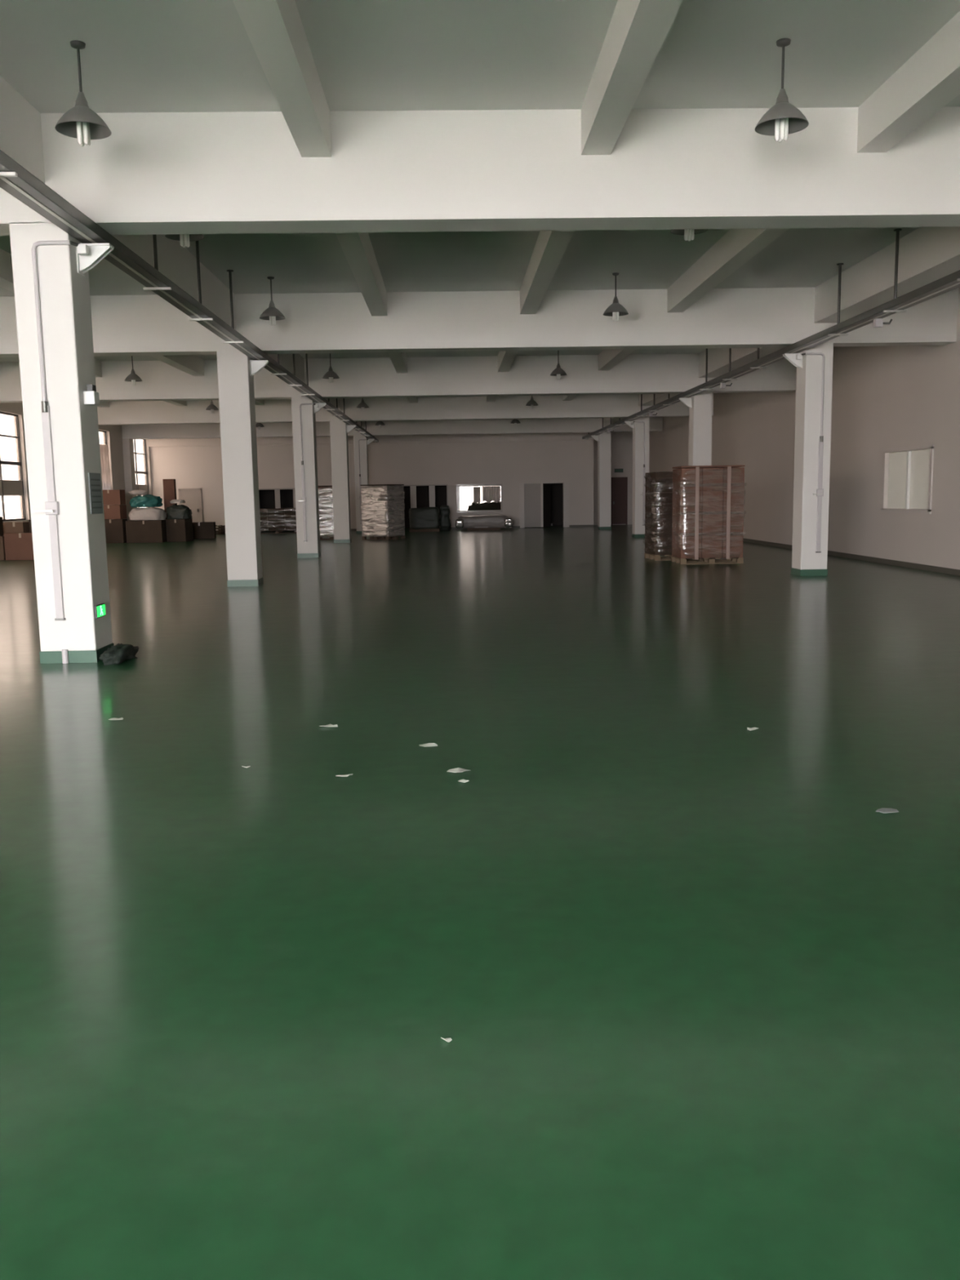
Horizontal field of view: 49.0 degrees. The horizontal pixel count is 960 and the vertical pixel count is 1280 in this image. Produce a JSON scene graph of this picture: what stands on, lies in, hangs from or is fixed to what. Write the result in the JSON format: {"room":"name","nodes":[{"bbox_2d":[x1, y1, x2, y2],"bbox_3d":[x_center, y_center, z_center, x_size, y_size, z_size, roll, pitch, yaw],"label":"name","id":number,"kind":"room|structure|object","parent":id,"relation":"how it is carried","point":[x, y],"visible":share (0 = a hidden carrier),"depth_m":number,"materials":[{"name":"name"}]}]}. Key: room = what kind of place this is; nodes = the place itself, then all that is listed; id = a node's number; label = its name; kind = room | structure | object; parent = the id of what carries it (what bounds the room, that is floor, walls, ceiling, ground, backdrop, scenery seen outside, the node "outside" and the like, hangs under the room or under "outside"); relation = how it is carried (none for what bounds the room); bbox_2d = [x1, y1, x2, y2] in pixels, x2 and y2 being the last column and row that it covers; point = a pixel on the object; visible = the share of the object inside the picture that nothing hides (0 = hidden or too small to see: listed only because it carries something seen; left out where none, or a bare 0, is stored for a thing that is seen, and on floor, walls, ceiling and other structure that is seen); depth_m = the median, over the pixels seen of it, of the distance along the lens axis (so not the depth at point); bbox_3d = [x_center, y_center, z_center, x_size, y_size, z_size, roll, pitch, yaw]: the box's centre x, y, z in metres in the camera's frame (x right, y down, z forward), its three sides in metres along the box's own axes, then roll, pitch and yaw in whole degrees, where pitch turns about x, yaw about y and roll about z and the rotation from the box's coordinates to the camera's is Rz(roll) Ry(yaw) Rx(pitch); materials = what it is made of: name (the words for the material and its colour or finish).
{"room":"factory floor","nodes":[
{"label":"factory floor","id":0,"kind":"room"},
{"bbox_2d":[0,402,153,521],"bbox_3d":[-13.649,-3.403,19.448,0.530,4.867,54.400,-1,8,-1],"label":"wall","id":1,"kind":"structure","parent":0,"point":[121,451],"depth_m":41.41,"materials":[{"name":"paint"}]},
{"bbox_2d":[0,411,28,522],"bbox_3d":[-14.016,-4.877,29.504,0.260,3.250,6.205,-1,8,-1],"label":"window","id":2,"kind":"structure","parent":1,"relation":"in","point":[12,508],"depth_m":31.75,"materials":[{"name":"clear glass"}]},
{"bbox_2d":[98,430,106,444],"bbox_3d":[-14.247,-6.015,37.778,0.260,3.250,6.205,-1,8,-1],"label":"window","id":3,"kind":"structure","parent":1,"relation":"in","point":[102,434],"depth_m":40.28,"materials":[{"name":"clear glass"}]},
{"bbox_2d":[99,444,111,489],"bbox_3d":[-14.252,-5.908,38.576,0.046,2.620,4.400,-1,8,-1],"label":"curtain","id":4,"kind":"object","parent":3,"relation":"hanging from","point":[104,460],"visible":0.2,"depth_m":40.20,"materials":[{"name":"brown fabric"}]},
{"bbox_2d":[133,439,149,507],"bbox_3d":[-14.436,-6.943,44.526,0.260,3.250,3.123,-1,8,-1],"label":"window","id":5,"kind":"structure","parent":1,"relation":"in","point":[140,445],"depth_m":45.12,"materials":[{"name":"clear glass"}]},
{"bbox_2d":[258,485,447,528],"bbox_3d":[-5.798,-6.615,48.257,9.300,3.100,3.100,-1,8,-1],"label":"wall","id":6,"kind":"structure","parent":0,"point":[267,497],"depth_m":49.75,"materials":[{"name":"paint"}]},
{"bbox_2d":[149,440,593,530],"bbox_3d":[-4.813,-7.284,46.526,19.710,4.867,0.200,-1,8,-1],"label":"wall","id":7,"kind":"structure","parent":0,"point":[507,464],"depth_m":46.45,"materials":[{"name":"paint"}]},
{"bbox_2d":[177,488,203,522],"bbox_3d":[-12.737,-5.678,46.390,1.000,1.980,0.070,-1,8,-1],"label":"door","id":8,"kind":"structure","parent":7,"relation":"in","point":[192,497],"depth_m":46.34,"materials":[{"name":"grey paint"}]},
{"bbox_2d":[258,488,296,531],"bbox_3d":[-8.766,-5.744,46.613,2.350,1.920,0.230,-1,8,-1],"label":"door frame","id":9,"kind":"structure","parent":7,"relation":"in","point":[277,504],"depth_m":46.48,"materials":[{"name":"grey paint"}]},
{"bbox_2d":[148,432,594,446],"bbox_3d":[-4.714,-9.145,46.102,19.460,1.067,0.140,-1,8,-1],"label":"beam","id":10,"kind":"structure","parent":7,"relation":"attached to","point":[555,436],"depth_m":46.13,"materials":[{"name":"paint"}]},
{"bbox_2d":[216,524,593,533],"bbox_3d":[-4.646,-4.906,46.751,19.460,0.090,0.012,-1,8,-1],"label":"baseboard","id":11,"kind":"structure","parent":7,"relation":"attached to","point":[570,526],"depth_m":46.90,"materials":[{"name":"paint"}]},
{"bbox_2d":[401,484,448,507],"bbox_3d":[-3.365,-5.875,46.745,3.880,1.970,0.230,-1,8,-1],"label":"door","id":12,"kind":"structure","parent":7,"relation":"in","point":[413,487],"depth_m":46.63,"materials":[{"name":"grey paint"}]},
{"bbox_2d":[456,484,502,512],"bbox_3d":[-0.021,-6.290,46.755,2.020,1.240,0.176,-1,8,-1],"label":"window","id":13,"kind":"structure","parent":7,"relation":"in","point":[464,492],"depth_m":46.80,"materials":[{"name":"clear glass"}]},
{"bbox_2d":[473,486,480,504],"bbox_3d":[-0.133,-6.402,46.741,0.300,0.770,0.076,-1,8,-1],"label":"curtain","id":14,"kind":"object","parent":13,"relation":"hanging from","point":[477,499],"visible":1,"depth_m":46.73,"materials":[{"name":"white fabric"}]},
{"bbox_2d":[482,486,500,502],"bbox_3d":[0.516,-6.455,46.752,0.800,0.730,0.076,-1,8,-1],"label":"curtain","id":15,"kind":"object","parent":13,"relation":"hanging from","point":[490,494],"visible":1,"depth_m":46.74,"materials":[{"name":"white fabric"}]},
{"bbox_2d":[519,482,568,528],"bbox_3d":[2.854,-6.051,47.205,2.200,1.990,0.883,-1,8,-1],"label":"door","id":16,"kind":"structure","parent":7,"relation":"in","point":[535,498],"depth_m":46.86,"materials":[{"name":"paint"}]},
{"bbox_2d":[0,524,959,1279],"bbox_3d":[-2.856,-1.447,22.896,22.200,0.300,60.100,-1,8,-1],"label":"floor","id":17,"kind":"structure","parent":0,"point":[696,997],"depth_m":3.75,"materials":[{"name":"green paint"}]},
{"bbox_2d":[0,535,5,559],"bbox_3d":[-12.957,-2.435,27.881,0.950,0.622,0.804,-2,8,-4],"label":"carton","id":18,"kind":"object","parent":17,"relation":"on","point":[2,556],"visible":0.45,"depth_m":27.53,"materials":[{"name":"beige cardboard"}]},
{"bbox_2d":[0,516,4,535],"bbox_3d":[-13.067,-3.000,27.851,0.700,0.502,0.604,-2,8,-7],"label":"carton","id":19,"kind":"object","parent":18,"relation":"on","point":[2,533],"visible":1,"depth_m":28.04,"materials":[{"name":"cardboard"}]},
{"bbox_2d":[4,532,34,559],"bbox_3d":[-11.966,-2.488,27.851,0.850,0.702,0.804,-1,8,1],"label":"carton","id":20,"kind":"object","parent":17,"relation":"on","point":[18,546],"visible":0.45,"depth_m":27.45,"materials":[{"name":"brown cardboard"}]},
{"bbox_2d":[4,521,29,533],"bbox_3d":[-12.186,-2.981,27.827,0.500,0.282,0.504,0,8,4],"label":"carton","id":21,"kind":"object","parent":20,"relation":"on","point":[11,526],"visible":0.82,"depth_m":27.59,"materials":[{"name":"beige cardboard"}]},
{"bbox_2d":[28,519,31,532],"bbox_3d":[-11.699,-3.034,27.935,0.360,0.342,0.504,-2,8,-8],"label":"carton","id":22,"kind":"object","parent":20,"relation":"on","point":[29,520],"visible":0.18,"depth_m":27.67,"materials":[{"name":"cardboard"}]},
{"bbox_2d":[8,222,114,663],"bbox_3d":[-3.745,-1.780,9.809,0.822,3.967,0.606,-1,8,-1],"label":"column","id":23,"kind":"structure","parent":17,"relation":"on","point":[60,399],"depth_m":9.63,"materials":[{"name":"white paint"}]},
{"bbox_2d":[83,384,99,405],"bbox_3d":[-3.592,-2.264,9.734,0.100,0.180,0.140,-1,8,-1],"label":"wall light","id":24,"kind":"object","parent":23,"relation":"attached to","point":[91,397],"depth_m":9.67,"materials":[{"name":"white plastic"}]},
{"bbox_2d":[93,603,105,618],"bbox_3d":[-3.589,-0.277,9.967,0.038,0.120,0.240,-1,8,-1],"label":"exit sign","id":25,"kind":"object","parent":23,"relation":"attached to","point":[100,610],"visible":1,"depth_m":9.93,"materials":[{"name":"green plastic"}]},
{"bbox_2d":[104,519,127,543],"bbox_3d":[-13.112,-3.895,37.673,0.850,0.842,0.704,-2,8,-4],"label":"carton","id":26,"kind":"object","parent":17,"relation":"on","point":[115,529],"visible":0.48,"depth_m":37.35,"materials":[{"name":"cardboard"}]},
{"bbox_2d":[103,504,127,519],"bbox_3d":[-13.123,-4.566,37.580,0.800,0.497,0.704,-1,8,0],"label":"carton","id":27,"kind":"object","parent":26,"relation":"on","point":[111,512],"visible":0.74,"depth_m":37.25,"materials":[{"name":"brown cardboard"}]},
{"bbox_2d":[102,489,125,505],"bbox_3d":[-13.131,-5.080,37.509,0.800,0.532,0.704,-1,8,-4],"label":"carton","id":28,"kind":"object","parent":27,"relation":"on","point":[110,497],"visible":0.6,"depth_m":37.18,"materials":[{"name":"brown cardboard"}]},
{"bbox_2d":[108,717,123,719],"bbox_3d":[-2.508,0.547,7.257,0.091,0.012,0.064,-8,11,-43],"label":"paper scrap","id":29,"kind":"object","parent":17,"relation":"on","point":[114,718],"visible":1,"depth_m":7.26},
{"bbox_2d":[99,643,138,665],"bbox_3d":[-3.430,0.114,10.014,0.306,0.148,0.764,-1,8,-1],"label":"plastic bag","id":30,"kind":"object","parent":17,"relation":"on","point":[117,654],"visible":1,"depth_m":9.82,"materials":[{"name":"black plastic"}]},
{"bbox_2d":[125,520,167,542],"bbox_3d":[-11.935,-3.902,37.806,1.250,0.782,1.004,-1,8,-3],"label":"carton","id":31,"kind":"object","parent":17,"relation":"on","point":[144,531],"visible":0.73,"depth_m":37.32,"materials":[{"name":"cardboard"}]},
{"bbox_2d":[128,507,166,520],"bbox_3d":[-11.889,-4.521,37.721,1.252,0.450,0.944,-1,8,-1],"label":"sack","id":32,"kind":"object","parent":31,"relation":"on","point":[136,513],"visible":1,"depth_m":37.33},
{"bbox_2d":[128,493,163,507],"bbox_3d":[-11.957,-4.978,37.651,1.148,0.457,0.876,-1,8,-1],"label":"tarpaulin","id":33,"kind":"object","parent":32,"relation":"on","point":[147,500],"visible":1,"depth_m":37.37,"materials":[{"name":"teal plastic"}]},
{"bbox_2d":[128,489,147,494],"bbox_3d":[-12.226,-5.287,37.650,0.653,0.177,0.506,-1,8,-1],"label":"sack","id":34,"kind":"object","parent":33,"relation":"on","point":[135,491],"visible":1,"depth_m":37.50,"materials":[{"name":"white plastic"}]},
{"bbox_2d":[162,479,177,519],"bbox_3d":[-11.376,-4.784,38.760,0.404,2.250,0.404,-2,8,-7],"label":"carton","id":35,"kind":"object","parent":17,"relation":"on","point":[169,485],"visible":0.44,"depth_m":38.49,"materials":[{"name":"brown cardboard"}]},
{"bbox_2d":[165,518,193,542],"bbox_3d":[-10.885,-3.981,38.178,0.700,0.802,0.804,0,8,4],"label":"carton","id":36,"kind":"object","parent":17,"relation":"on","point":[177,530],"visible":0.9,"depth_m":37.80,"materials":[{"name":"cardboard"}]},
{"bbox_2d":[166,504,192,519],"bbox_3d":[-10.847,-4.640,38.052,0.867,0.522,0.855,-1,8,-1],"label":"bag","id":37,"kind":"object","parent":36,"relation":"on","point":[180,511],"visible":1,"depth_m":37.72,"materials":[{"name":"plastic"}]},
{"bbox_2d":[169,499,185,503],"bbox_3d":[-10.880,-4.997,37.938,0.506,0.140,0.448,-1,8,-1],"label":"bag","id":38,"kind":"object","parent":37,"relation":"on","point":[173,501],"visible":1,"depth_m":37.76,"materials":[{"name":"white plastic"}]},
{"bbox_2d":[192,521,216,538],"bbox_3d":[-10.759,-4.215,40.522,1.100,0.622,0.904,-2,8,-10],"label":"carton","id":39,"kind":"object","parent":17,"relation":"on","point":[206,530],"visible":0.6,"depth_m":40.12,"materials":[{"name":"cardboard"}]},
{"bbox_2d":[216,531,225,534],"bbox_3d":[-11.087,-4.617,45.304,1.300,0.120,1.100,-1,8,-1],"label":"pallet","id":40,"kind":"object","parent":17,"relation":"on","point":[219,532],"visible":0.23,"depth_m":44.77,"materials":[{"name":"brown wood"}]},
{"bbox_2d":[215,528,225,531],"bbox_3d":[-11.089,-4.740,45.287,1.300,0.120,1.100,-1,8,-3],"label":"pallet","id":41,"kind":"object","parent":40,"relation":"on","point":[223,529],"visible":0.23,"depth_m":45.04,"materials":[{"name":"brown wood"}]},
{"bbox_2d":[215,524,225,528],"bbox_3d":[-11.091,-4.864,45.270,1.300,0.120,1.100,-1,8,-4],"label":"pallet","id":42,"kind":"object","parent":41,"relation":"on","point":[221,526],"visible":0.3,"depth_m":44.82,"materials":[{"name":"brown wood"}]},
{"bbox_2d":[216,350,269,586],"bbox_3d":[-3.977,-2.925,18.130,0.822,3.967,0.512,-1,8,-1],"label":"column","id":43,"kind":"structure","parent":17,"relation":"on","point":[236,371],"depth_m":17.90,"materials":[{"name":"white paint"}]},
{"bbox_2d":[259,508,296,533],"bbox_3d":[-8.646,-5.121,45.103,2.380,1.096,1.160,-1,8,-1],"label":"stack","id":44,"kind":"object","parent":17,"relation":"on","point":[280,520],"visible":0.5,"depth_m":44.61,"materials":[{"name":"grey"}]},
{"bbox_2d":[291,396,326,558],"bbox_3d":[-4.207,-4.056,26.357,0.822,3.967,0.606,-1,8,-1],"label":"column","id":45,"kind":"structure","parent":17,"relation":"on","point":[304,410],"depth_m":26.16,"materials":[{"name":"white paint"}]},
{"bbox_2d":[318,485,333,540],"bbox_3d":[-5.288,-4.549,37.595,1.223,1.905,1.124,-1,8,-1],"label":"stack","id":46,"kind":"object","parent":17,"relation":"on","point":[325,500],"visible":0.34,"depth_m":37.08,"materials":[{"name":"white plastic"}]},
{"bbox_2d":[319,724,337,727],"bbox_3d":[-0.991,0.565,6.940,0.116,0.013,0.072,3,9,28],"label":"paper scrap","id":47,"kind":"object","parent":17,"relation":"on","point":[328,725],"visible":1,"depth_m":6.93,"materials":[{"name":"white paper"}]},
{"bbox_2d":[329,420,355,542],"bbox_3d":[-4.439,-5.201,34.678,0.822,3.967,0.512,-1,8,-1],"label":"column","id":48,"kind":"structure","parent":17,"relation":"on","point":[339,429],"depth_m":34.43,"materials":[{"name":"white paint"}]},
{"bbox_2d":[336,773,352,776],"bbox_3d":[-0.734,0.733,5.700,0.095,0.013,0.052,-3,8,-13],"label":"paper scrap","id":49,"kind":"object","parent":17,"relation":"on","point":[348,774],"visible":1,"depth_m":5.70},
{"bbox_2d":[353,435,374,533],"bbox_3d":[-4.669,-6.332,42.905,0.822,3.967,0.606,-1,8,-1],"label":"column","id":50,"kind":"structure","parent":17,"relation":"on","point":[361,442],"depth_m":42.63,"materials":[{"name":"white paint"}]},
{"bbox_2d":[360,484,405,540],"bbox_3d":[-3.399,-4.484,36.905,1.282,1.905,1.125,4,9,31],"label":"stack","id":51,"kind":"object","parent":17,"relation":"on","point":[382,505],"visible":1,"depth_m":36.48,"materials":[{"name":"brown"}]},
{"bbox_2d":[408,506,439,532],"bbox_3d":[-2.339,-5.075,44.272,1.305,1.028,0.890,-1,8,-1],"label":"box","id":52,"kind":"object","parent":17,"relation":"on","point":[424,519],"visible":1,"depth_m":43.87,"materials":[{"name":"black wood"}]},
{"bbox_2d":[418,742,437,746],"bbox_3d":[-0.312,0.634,6.358,0.112,0.014,0.070,-3,8,-13],"label":"paper scrap","id":53,"kind":"object","parent":17,"relation":"on","point":[428,744],"visible":1,"depth_m":6.36,"materials":[{"name":"white paper"}]},
{"bbox_2d":[439,505,451,530],"bbox_3d":[-1.490,-5.194,44.875,0.510,1.071,0.579,-1,8,-1],"label":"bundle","id":54,"kind":"object","parent":17,"relation":"on","point":[445,522],"visible":0.95,"depth_m":44.65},
{"bbox_2d":[440,1037,452,1042],"bbox_3d":[-0.092,1.105,2.919,0.025,0.013,0.021,3,9,29],"label":"paper scrap","id":55,"kind":"object","parent":17,"relation":"on","point":[448,1039],"visible":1,"depth_m":2.92,"materials":[{"name":"white paper"}]},
{"bbox_2d":[447,767,470,772],"bbox_3d":[-0.118,0.715,5.763,0.119,0.011,0.083,2,8,19],"label":"paper scrap","id":56,"kind":"object","parent":17,"relation":"on","point":[455,770],"visible":1,"depth_m":5.77,"materials":[{"name":"white paper"}]},
{"bbox_2d":[458,778,469,782],"bbox_3d":[-0.089,0.743,5.544,0.060,0.013,0.041,-3,8,-13],"label":"paper scrap","id":57,"kind":"object","parent":17,"relation":"on","point":[463,780],"visible":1,"depth_m":5.54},
{"bbox_2d":[454,514,513,530],"bbox_3d":[0.162,-5.020,44.971,2.463,0.646,1.000,-1,8,-1],"label":"wrapped bundle","id":58,"kind":"object","parent":17,"relation":"on","point":[475,522],"visible":1,"depth_m":44.67,"materials":[{"name":"grey plastic"}]},
{"bbox_2d":[591,431,611,529],"bbox_3d":[4.953,-6.529,43.194,0.774,3.967,0.512,-1,8,-1],"label":"column","id":59,"kind":"structure","parent":17,"relation":"on","point":[603,439],"depth_m":42.98,"materials":[{"name":"white paint"}]},
{"bbox_2d":[624,416,649,537],"bbox_3d":[5.185,-5.385,34.873,0.774,3.967,0.606,-1,8,-1],"label":"column","id":60,"kind":"structure","parent":17,"relation":"on","point":[640,426],"depth_m":34.66,"materials":[{"name":"white paint"}]},
{"bbox_2d":[644,471,698,560],"bbox_3d":[4.364,-2.797,23.587,1.321,1.951,1.166,-2,8,-4],"label":"pallet","id":61,"kind":"object","parent":17,"relation":"on","point":[658,505],"visible":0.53,"depth_m":23.14,"materials":[{"name":"plastic"}]},
{"bbox_2d":[679,391,712,466],"bbox_3d":[5.415,-4.253,26.646,0.774,3.967,0.512,-1,8,-1],"label":"column","id":62,"kind":"structure","parent":17,"relation":"on","point":[700,405],"depth_m":26.29,"materials":[{"name":"white paint"}]},
{"bbox_2d":[671,465,745,564],"bbox_3d":[4.790,-2.645,22.204,1.379,2.015,1.083,-1,8,0],"label":"pallet","id":63,"kind":"object","parent":17,"relation":"on","point":[708,522],"visible":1,"depth_m":21.73,"materials":[{"name":"brown cardboard"}]},
{"bbox_2d":[746,727,758,730],"bbox_3d":[1.723,0.561,6.646,0.080,0.014,0.051,-3,8,-13],"label":"paper scrap","id":64,"kind":"object","parent":17,"relation":"on","point":[748,728],"visible":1,"depth_m":6.65,"materials":[{"name":"white paper"}]},
{"bbox_2d":[782,342,833,576],"bbox_3d":[5.647,-3.109,18.325,0.774,3.967,0.606,-1,8,-1],"label":"column","id":65,"kind":"structure","parent":17,"relation":"on","point":[814,380],"depth_m":18.17,"materials":[{"name":"white paint"}]},
{"bbox_2d":[875,808,898,813],"bbox_3d":[1.899,0.797,4.916,0.105,0.014,0.086,0,8,9],"label":"paper scrap","id":66,"kind":"object","parent":17,"relation":"on","point":[881,810],"visible":1,"depth_m":4.92,"materials":[{"name":"grey paper"}]},
{"bbox_2d":[0,0,959,439],"bbox_3d":[-2.932,-6.060,22.260,22.200,1.120,60.100,-1,8,-1],"label":"ceiling","id":67,"kind":"structure","parent":0,"point":[442,200],"depth_m":9.42,"materials":[{"name":"paint"}]},
{"bbox_2d":[54,40,111,146],"bbox_3d":[-2.980,-4.074,7.869,0.398,0.717,0.398,-1,8,-1],"label":"pendant lamp","id":68,"kind":"object","parent":67,"relation":"hanging from","point":[81,122],"visible":1,"depth_m":7.86,"materials":[{"name":"metal"}]},
{"bbox_2d":[124,355,142,385],"bbox_3d":[-8.064,-6.281,24.459,0.398,0.717,0.398,-6,9,-32],"label":"pendant lamp","id":69,"kind":"object","parent":67,"relation":"hanging from","point":[132,377],"visible":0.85,"depth_m":24.42,"materials":[{"name":"grey metal"}]},
{"bbox_2d":[164,234,204,247],"bbox_3d":[-3.131,-4.520,11.113,0.398,0.717,0.398,0,8,8],"label":"pendant lamp","id":70,"kind":"object","parent":67,"relation":"hanging from","point":[184,239],"visible":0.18,"depth_m":11.21,"materials":[{"name":"grey metal"}]},
{"bbox_2d":[0,149,378,442],"bbox_3d":[-3.921,-6.012,23.248,0.300,1.052,45.900,-1,8,-1],"label":"cable tray","id":71,"kind":"object","parent":67,"relation":"hanging from","point":[16,180],"visible":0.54,"depth_m":11.03,"materials":[{"name":"metal"}]},
{"bbox_2d":[205,400,218,413],"bbox_3d":[-8.346,-7.424,32.776,0.398,0.717,0.398,1,8,17],"label":"pendant lamp","id":72,"kind":"object","parent":67,"relation":"hanging from","point":[211,407],"visible":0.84,"depth_m":32.74,"materials":[{"name":"grey metal"}]},
{"bbox_2d":[255,422,264,429],"bbox_3d":[-8.606,-8.554,40.995,0.398,0.717,0.398,-4,9,-23],"label":"pendant lamp","id":73,"kind":"object","parent":67,"relation":"hanging from","point":[259,425],"visible":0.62,"depth_m":40.91,"materials":[{"name":"grey metal"}]},
{"bbox_2d":[259,276,285,325],"bbox_3d":[-3.214,-5.228,16.257,0.398,0.717,0.398,2,8,18],"label":"pendant lamp","id":74,"kind":"object","parent":67,"relation":"hanging from","point":[272,313],"visible":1,"depth_m":16.22,"materials":[{"name":"grey metal"}]},
{"bbox_2d":[322,353,339,382],"bbox_3d":[-3.486,-6.371,24.574,0.398,0.717,0.398,3,9,28],"label":"pendant lamp","id":75,"kind":"object","parent":67,"relation":"hanging from","point":[331,375],"visible":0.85,"depth_m":24.54,"materials":[{"name":"grey metal"}]},
{"bbox_2d":[356,399,368,411],"bbox_3d":[-3.669,-7.516,32.894,0.398,0.717,0.398,5,10,37],"label":"pendant lamp","id":76,"kind":"object","parent":67,"relation":"hanging from","point":[362,405],"visible":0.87,"depth_m":32.84,"materials":[{"name":"grey metal"}]},
{"bbox_2d":[374,421,385,427],"bbox_3d":[-3.908,-8.647,41.113,0.398,0.717,0.398,-8,11,-42],"label":"pendant lamp","id":77,"kind":"object","parent":67,"relation":"hanging from","point":[380,424],"visible":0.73,"depth_m":41.04,"materials":[{"name":"grey metal"}]},
{"bbox_2d":[510,419,519,426],"bbox_3d":[1.389,-8.752,41.247,0.398,0.717,0.398,0,8,7],"label":"pendant lamp","id":78,"kind":"object","parent":67,"relation":"hanging from","point":[513,421],"visible":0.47,"depth_m":41.17,"materials":[{"name":"grey metal"}]},
{"bbox_2d":[525,395,537,408],"bbox_3d":[1.629,-7.621,33.028,0.398,0.717,0.398,-1,8,-2],"label":"pendant lamp","id":79,"kind":"object","parent":67,"relation":"hanging from","point":[531,402],"visible":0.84,"depth_m":32.97,"materials":[{"name":"grey metal"}]},
{"bbox_2d":[550,350,566,379],"bbox_3d":[1.841,-6.477,24.709,0.398,0.717,0.398,-3,8,-12],"label":"pendant lamp","id":80,"kind":"object","parent":67,"relation":"hanging from","point":[558,371],"visible":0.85,"depth_m":24.67,"materials":[{"name":"grey metal"}]},
{"bbox_2d":[603,272,628,321],"bbox_3d":[2.113,-5.334,16.391,0.398,0.717,0.398,-4,8,-22],"label":"pendant lamp","id":81,"kind":"object","parent":67,"relation":"hanging from","point":[615,309],"visible":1,"depth_m":16.36,"materials":[{"name":"grey metal"}]},
{"bbox_2d":[670,229,708,241],"bbox_3d":[2.228,-4.619,11.198,0.398,0.717,0.398,-6,9,-31],"label":"pendant lamp","id":82,"kind":"object","parent":67,"relation":"hanging from","point":[688,234],"visible":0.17,"depth_m":11.28,"materials":[{"name":"grey metal"}]},
{"bbox_2d":[582,228,959,439],"bbox_3d":[5.266,-6.140,23.487,0.352,1.162,45.900,-1,8,-1],"label":"cable tray","id":83,"kind":"object","parent":67,"relation":"hanging from","point":[876,315],"visible":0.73,"depth_m":16.03,"materials":[{"name":"metal"}]},
{"bbox_2d":[755,38,808,142],"bbox_3d":[2.306,-4.183,8.032,0.398,0.717,0.398,-8,10,-41],"label":"pendant lamp","id":84,"kind":"object","parent":67,"relation":"hanging from","point":[783,118],"visible":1,"depth_m":8.02,"materials":[{"name":"grey metal"}]},
{"bbox_2d":[542,483,563,524],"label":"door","id":85,"kind":"structure","parent":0,"point":[557,514],"depth_m":50.00,"materials":[{"name":"paint"}]},
{"bbox_2d":[593,431,632,524],"bbox_3d":[6.125,-7.829,49.180,2.670,4.867,0.200,-1,8,-1],"label":"wall","id":86,"kind":"structure","parent":0,"point":[621,442],"depth_m":49.03,"materials":[{"name":"paint"}]},
{"bbox_2d":[614,468,622,472],"bbox_3d":[6.463,-7.886,49.033,0.400,0.170,0.074,-1,8,-1],"label":"exit sign","id":87,"kind":"object","parent":86,"relation":"attached to","point":[616,470],"visible":1,"depth_m":49.00,"materials":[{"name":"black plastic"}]},
{"bbox_2d":[611,476,627,524],"bbox_3d":[6.516,-6.496,49.233,0.760,2.200,0.080,-1,8,-1],"label":"door","id":88,"kind":"structure","parent":86,"relation":"in","point":[619,485],"depth_m":49.24,"materials":[{"name":"wood"}]},
{"bbox_2d":[648,286,959,569],"bbox_3d":[8.142,-3.999,21.186,0.200,4.867,56.800,-1,8,-1],"label":"wall","id":89,"kind":"structure","parent":0,"point":[883,397],"depth_m":22.08,"materials":[{"name":"paint"}]},
{"bbox_2d":[742,537,959,575],"bbox_3d":[8.072,-1.639,21.534,0.015,0.100,56.350,-1,8,-1],"label":"baseboard","id":90,"kind":"structure","parent":89,"relation":"attached to","point":[910,565],"depth_m":21.20,"materials":[{"name":"paint"}]},
{"bbox_2d":[881,444,933,514],"bbox_3d":[8.127,-3.033,19.960,0.130,1.250,2.150,-1,8,-1],"label":"window","id":91,"kind":"structure","parent":89,"relation":"in","point":[907,471],"depth_m":19.95,"materials":[{"name":"glass"}]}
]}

